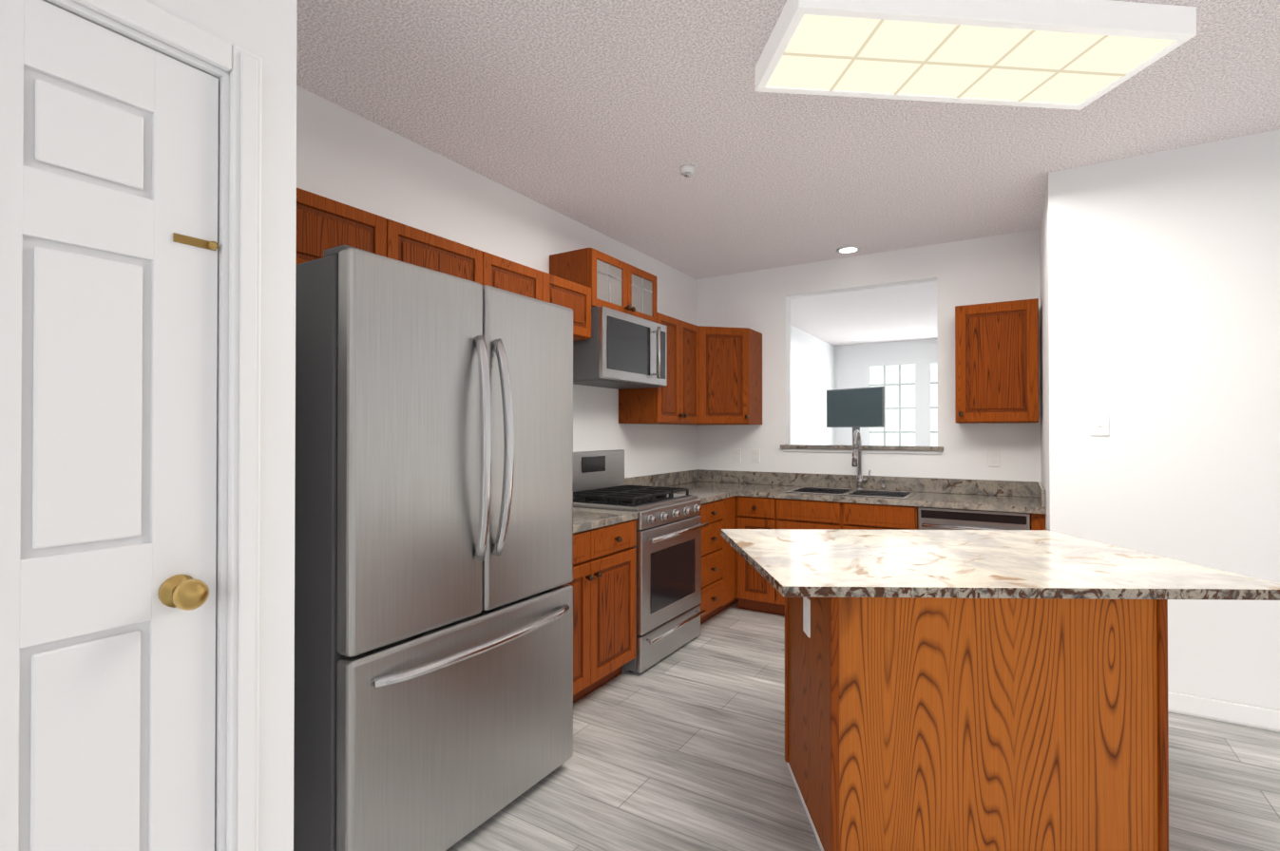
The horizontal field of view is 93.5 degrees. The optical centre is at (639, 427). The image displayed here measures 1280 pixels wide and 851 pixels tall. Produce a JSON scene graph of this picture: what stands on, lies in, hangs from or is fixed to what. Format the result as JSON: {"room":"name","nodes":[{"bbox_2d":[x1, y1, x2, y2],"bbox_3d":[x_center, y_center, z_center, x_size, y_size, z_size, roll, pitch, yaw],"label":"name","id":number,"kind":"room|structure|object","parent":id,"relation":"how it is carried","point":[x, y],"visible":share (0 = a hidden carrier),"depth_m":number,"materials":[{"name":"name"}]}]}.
{"room":"kitchen","nodes":[
{"label":"kitchen","id":0,"kind":"room"},
{"bbox_2d":[69,0,297,850],"bbox_3d":[-1.831,-0.010,-0.350,0.120,2.700,3.950,0,0,32],"label":"wall","id":1,"kind":"structure","parent":0,"point":[265,30],"depth_m":1.24,"materials":[{"name":"white paint"}]},
{"bbox_2d":[0,0,218,850],"bbox_3d":[-0.915,0.324,1.005,0.112,2.028,0.390,0,0,32],"label":"pantry door","id":2,"kind":"structure","parent":1,"relation":"in","point":[108,238],"depth_m":1.04,"materials":[{"name":"white wood"}]},
{"bbox_2d":[42,0,262,850],"bbox_3d":[-0.961,0.296,1.039,0.144,2.107,0.514,0,0,32],"label":"door frame","id":3,"kind":"structure","parent":1,"relation":"attached to","point":[243,66],"depth_m":1.19,"materials":[{"name":"white wood"}]},
{"bbox_2d":[296,85,834,477],"bbox_3d":[0.698,0.033,5.785,0.120,2.700,9.150,0,0,32],"label":"wall","id":4,"kind":"structure","parent":0,"point":[344,156],"depth_m":3.35,"materials":[{"name":"white paint"}]},
{"bbox_2d":[295,187,591,341],"bbox_3d":[-0.881,-0.663,2.755,0.364,0.300,1.846,0,0,32],"label":"upper cabinet","id":5,"kind":"object","parent":4,"relation":"attached to","point":[323,223],"visible":0.33,"depth_m":2.47,"materials":[{"name":"brown wood"}]},
{"bbox_2d":[549,248,657,323],"bbox_3d":[-0.198,-0.869,3.867,0.364,0.344,0.755,0,0,32],"label":"upper cabinet","id":6,"kind":"object","parent":4,"relation":"attached to","point":[613,283],"visible":0.73,"depth_m":3.65,"materials":[{"name":"brown wood"}]},
{"bbox_2d":[573,305,666,389],"bbox_3d":[-0.162,-0.482,3.842,0.447,0.421,0.751,0,0,32],"label":"microwave","id":7,"kind":"object","parent":6,"relation":"attached to","point":[618,350],"visible":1,"depth_m":3.61,"materials":[{"name":"grey metal"}]},
{"bbox_2d":[618,312,702,425],"bbox_3d":[0.182,-0.409,4.486,0.359,0.766,0.695,0,0,32],"label":"upper cabinet","id":8,"kind":"object","parent":4,"relation":"attached to","point":[679,402],"depth_m":4.35,"materials":[{"name":"brown wood"}]},
{"bbox_2d":[702,325,762,425],"bbox_3d":[0.596,-0.406,4.914,0.615,0.766,0.658,0,0,32],"label":"upper cabinet","id":9,"kind":"object","parent":4,"relation":"attached to","point":[714,375],"depth_m":4.73,"materials":[{"name":"brown wood"}]},
{"bbox_2d":[296,0,1279,346],"bbox_3d":[2.656,-1.370,2.565,8.200,0.060,13.600,0,0,32],"label":"ceiling","id":10,"kind":"structure","parent":0,"point":[608,118],"depth_m":2.67,"materials":[{"name":"white paint"}]},
{"bbox_2d":[679,164,695,177],"bbox_3d":[0.244,-1.313,3.091,0.080,0.044,0.080,0,0,32],"label":"smoke detector","id":11,"kind":"object","parent":10,"relation":"attached to","point":[687,170],"visible":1,"depth_m":3.07,"materials":[{"name":"white plastic"}]},
{"bbox_2d":[836,245,859,253],"bbox_3d":[1.546,-1.320,4.470,0.170,0.011,0.170,0,0,32],"label":"recessed light","id":12,"kind":"object","parent":10,"relation":"in","point":[847,249],"visible":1,"depth_m":4.45,"materials":[{"name":"white"}]},
{"bbox_2d":[755,0,1196,110],"bbox_3d":[1.101,-1.297,2.080,1.310,0.091,0.450,0,0,-6],"label":"ceiling light","id":13,"kind":"object","parent":10,"relation":"attached to","point":[1072,54],"visible":1,"depth_m":2.00,"materials":[{"name":"white plastic"}]},
{"bbox_2d":[445,601,1279,850],"bbox_3d":[2.656,1.390,2.545,8.200,0.060,13.600,0,0,32],"label":"floor","id":14,"kind":"structure","parent":0,"point":[681,749],"depth_m":2.37,"materials":[{"name":"grey wood"}]},
{"bbox_2d":[293,245,573,850],"bbox_3d":[-0.856,0.433,2.212,0.950,1.850,0.970,0,0,32],"label":"refrigerator","id":15,"kind":"object","parent":14,"relation":"on","point":[433,596],"visible":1,"depth_m":1.79,"materials":[{"name":"grey metal"}]},
{"bbox_2d":[566,519,635,704],"bbox_3d":[-0.494,0.932,3.080,0.671,0.864,0.866,0,0,32],"label":"base cabinet","id":16,"kind":"object","parent":14,"relation":"on","point":[602,582],"visible":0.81,"depth_m":3.03,"materials":[{"name":"brown wood"}]},
{"bbox_2d":[573,507,637,534],"bbox_3d":[-0.508,0.427,3.094,0.638,0.141,0.867,0,0,32],"label":"countertop","id":17,"kind":"structure","parent":16,"relation":"on","point":[586,519],"depth_m":3.13,"materials":[{"name":"stone"}]},
{"bbox_2d":[573,449,707,672],"bbox_3d":[-0.043,0.761,3.761,0.708,1.215,0.755,0,0,32],"label":"gas range","id":18,"kind":"object","parent":14,"relation":"on","point":[669,526],"visible":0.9,"depth_m":3.59,"materials":[{"name":"grey metal"}]},
{"bbox_2d":[696,498,723,624],"bbox_3d":[0.220,0.940,4.280,0.630,0.864,0.399,0,0,32],"label":"base cabinet","id":19,"kind":"object","parent":14,"relation":"on","point":[712,512],"depth_m":4.13,"materials":[{"name":"brown wood"}]},
{"bbox_2d":[723,496,745,610],"bbox_3d":[0.419,0.942,4.539,0.696,0.864,0.251,0,0,32],"label":"base cabinet","id":20,"kind":"object","parent":14,"relation":"on","point":[731,576],"depth_m":4.45,"materials":[{"name":"brown wood"}]},
{"bbox_2d":[745,496,810,615],"bbox_3d":[1.025,0.943,4.658,0.388,0.864,0.630,0,0,32],"label":"base cabinet","id":21,"kind":"object","parent":14,"relation":"on","point":[761,513],"depth_m":4.38,"materials":[{"name":"brown wood"}]},
{"bbox_2d":[624,473,738,504],"bbox_3d":[0.284,0.436,4.361,0.660,0.141,0.600,0,0,32],"label":"countertop","id":22,"kind":"structure","parent":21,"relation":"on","point":[704,486],"depth_m":4.81,"materials":[{"name":"stone"}]},
{"bbox_2d":[670,469,1045,514],"bbox_3d":[1.417,0.437,4.403,2.546,0.141,0.660,0,0,32],"label":"countertop","id":23,"kind":"structure","parent":21,"relation":"on","point":[986,495],"depth_m":4.23,"materials":[{"name":"stone"}]},
{"bbox_2d":[784,486,916,498],"bbox_3d":[1.518,0.559,4.348,0.816,0.188,0.464,0,0,32],"label":"sink","id":24,"kind":"object","parent":23,"relation":"in","point":[860,492],"visible":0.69,"depth_m":4.46,"materials":[{"name":"silver metal"}]},
{"bbox_2d":[851,429,885,490],"bbox_3d":[1.693,0.242,4.464,0.211,0.457,0.218,0,0,32],"label":"faucet","id":25,"kind":"object","parent":23,"relation":"on","point":[859,476],"visible":1,"depth_m":4.55,"materials":[{"name":"silver metal"}]},
{"bbox_2d":[783,511,917,615],"bbox_3d":[1.504,1.028,4.362,0.996,0.690,0.630,0,0,32],"label":"base cabinet","id":26,"kind":"object","parent":14,"relation":"on","point":[813,520],"depth_m":4.07,"materials":[{"name":"brown wood"}]},
{"bbox_2d":[826,386,884,445],"bbox_3d":[2.888,0.438,8.045,0.320,1.920,0.840,0,-1,-38],"label":"television","id":27,"kind":"object","parent":14,"relation":"on","point":[856,409],"visible":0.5,"depth_m":7.99,"materials":[{"name":"grey"}]},
{"bbox_2d":[917,506,1030,530],"bbox_3d":[2.177,0.934,3.922,0.605,0.848,0.673,0,0,32],"label":"dishwasher","id":28,"kind":"object","parent":14,"relation":"on","point":[938,519],"visible":0.27,"depth_m":3.68,"materials":[{"name":"grey metal"}]},
{"bbox_2d":[784,597,1168,850],"bbox_3d":[1.063,0.928,2.091,0.980,0.859,0.644,0,0,1],"label":"kitchen island","id":29,"kind":"object","parent":14,"relation":"on","point":[976,690],"depth_m":1.78,"materials":[{"name":"brown wood"}]},
{"bbox_2d":[720,529,1279,601],"bbox_3d":[1.137,0.482,2.251,1.556,0.032,1.032,0,0,1],"label":"island countertop","id":30,"kind":"structure","parent":29,"relation":"on","point":[900,565],"depth_m":1.98,"materials":[{"name":"beige stone"}]},
{"bbox_2d":[1030,513,1045,530],"bbox_3d":[2.484,0.937,3.771,0.068,0.864,0.611,0,0,32],"label":"base cabinet","id":31,"kind":"object","parent":14,"relation":"on","point":[1037,522],"visible":0.12,"depth_m":3.52,"materials":[{"name":"brown wood"}]},
{"bbox_2d":[696,229,1041,482],"bbox_3d":[1.674,0.025,4.709,2.670,2.700,0.120,0,0,32],"label":"wall","id":32,"kind":"structure","parent":0,"point":[1000,268],"depth_m":4.52,"materials":[{"name":"white paint"}]},
{"bbox_2d":[732,448,741,461],"bbox_3d":[0.826,0.238,5.152,0.075,0.115,0.008,0,0,32],"label":"electrical outlet","id":33,"kind":"object","parent":32,"relation":"attached to","point":[736,454],"visible":1,"depth_m":5.15,"materials":[{"name":"white plastic"}]},
{"bbox_2d":[751,449,760,462],"bbox_3d":[0.971,0.238,5.063,0.075,0.115,0.008,0,0,32],"label":"electrical outlet","id":34,"kind":"object","parent":32,"relation":"attached to","point":[755,455],"visible":1,"depth_m":5.06,"materials":[{"name":"white plastic"}]},
{"bbox_2d":[780,444,943,454],"bbox_3d":[1.702,0.168,4.687,1.200,0.055,0.185,0,0,32],"label":"sill","id":35,"kind":"structure","parent":32,"relation":"attached to","point":[913,449],"depth_m":4.57,"materials":[{"name":"stone"}]},
{"bbox_2d":[987,449,1000,466],"bbox_3d":[2.445,0.211,4.157,0.075,0.115,0.008,0,0,32],"label":"electrical outlet","id":36,"kind":"object","parent":32,"relation":"attached to","point":[993,457],"visible":1,"depth_m":4.16,"materials":[{"name":"white plastic"}]},
{"bbox_2d":[955,298,1038,423],"bbox_3d":[2.365,-0.420,3.999,0.465,0.780,0.364,0,0,32],"label":"upper cabinet","id":37,"kind":"object","parent":32,"relation":"attached to","point":[996,362],"visible":1,"depth_m":3.88,"materials":[{"name":"brown wood"}]},
{"bbox_2d":[834,339,937,445],"bbox_3d":[4.581,0.053,8.720,3.420,2.700,0.120,0,0,32],"label":"wall","id":38,"kind":"structure","parent":0,"point":[850,360],"depth_m":9.36,"materials":[{"name":"white paint"}]},
{"bbox_2d":[863,358,937,446],"bbox_3d":[4.193,0.070,8.919,1.650,2.170,0.077,0,0,32],"label":"window","id":39,"kind":"structure","parent":38,"relation":"in","point":[910,386],"depth_m":9.07,"materials":[{"name":"white glass"}]},
{"bbox_2d":[1039,168,1073,536],"bbox_3d":[2.459,0.017,3.551,0.120,2.700,1.030,0,0,32],"label":"wall","id":40,"kind":"structure","parent":0,"point":[1057,223],"depth_m":3.13,"materials":[{"name":"white paint"}]},
{"bbox_2d":[1073,134,1256,706],"bbox_3d":[2.540,0.013,2.967,0.630,2.700,0.120,0,0,32],"label":"wall","id":41,"kind":"structure","parent":0,"point":[1160,308],"depth_m":2.88,"materials":[{"name":"white paint"}]},
{"bbox_2d":[1089,412,1108,436],"bbox_3d":[2.313,-0.017,3.028,0.075,0.115,0.013,0,0,32],"label":"light switch","id":42,"kind":"object","parent":41,"relation":"attached to","point":[1099,424],"visible":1,"depth_m":3.03,"materials":[{"name":"white plastic"}]},
{"bbox_2d":[1167,691,1279,732],"bbox_3d":[2.495,1.315,2.909,0.870,0.095,0.018,0,0,32],"label":"baseboard","id":43,"kind":"structure","parent":41,"relation":"attached to","point":[1251,716],"depth_m":2.77,"materials":[{"name":"white wood"}]},
{"bbox_2d":[1252,129,1279,710],"bbox_3d":[4.318,0.028,5.143,0.120,2.700,5.690,0,0,32],"label":"wall","id":44,"kind":"structure","parent":0,"point":[1266,145],"depth_m":2.72,"materials":[{"name":"white paint"}]}
]}

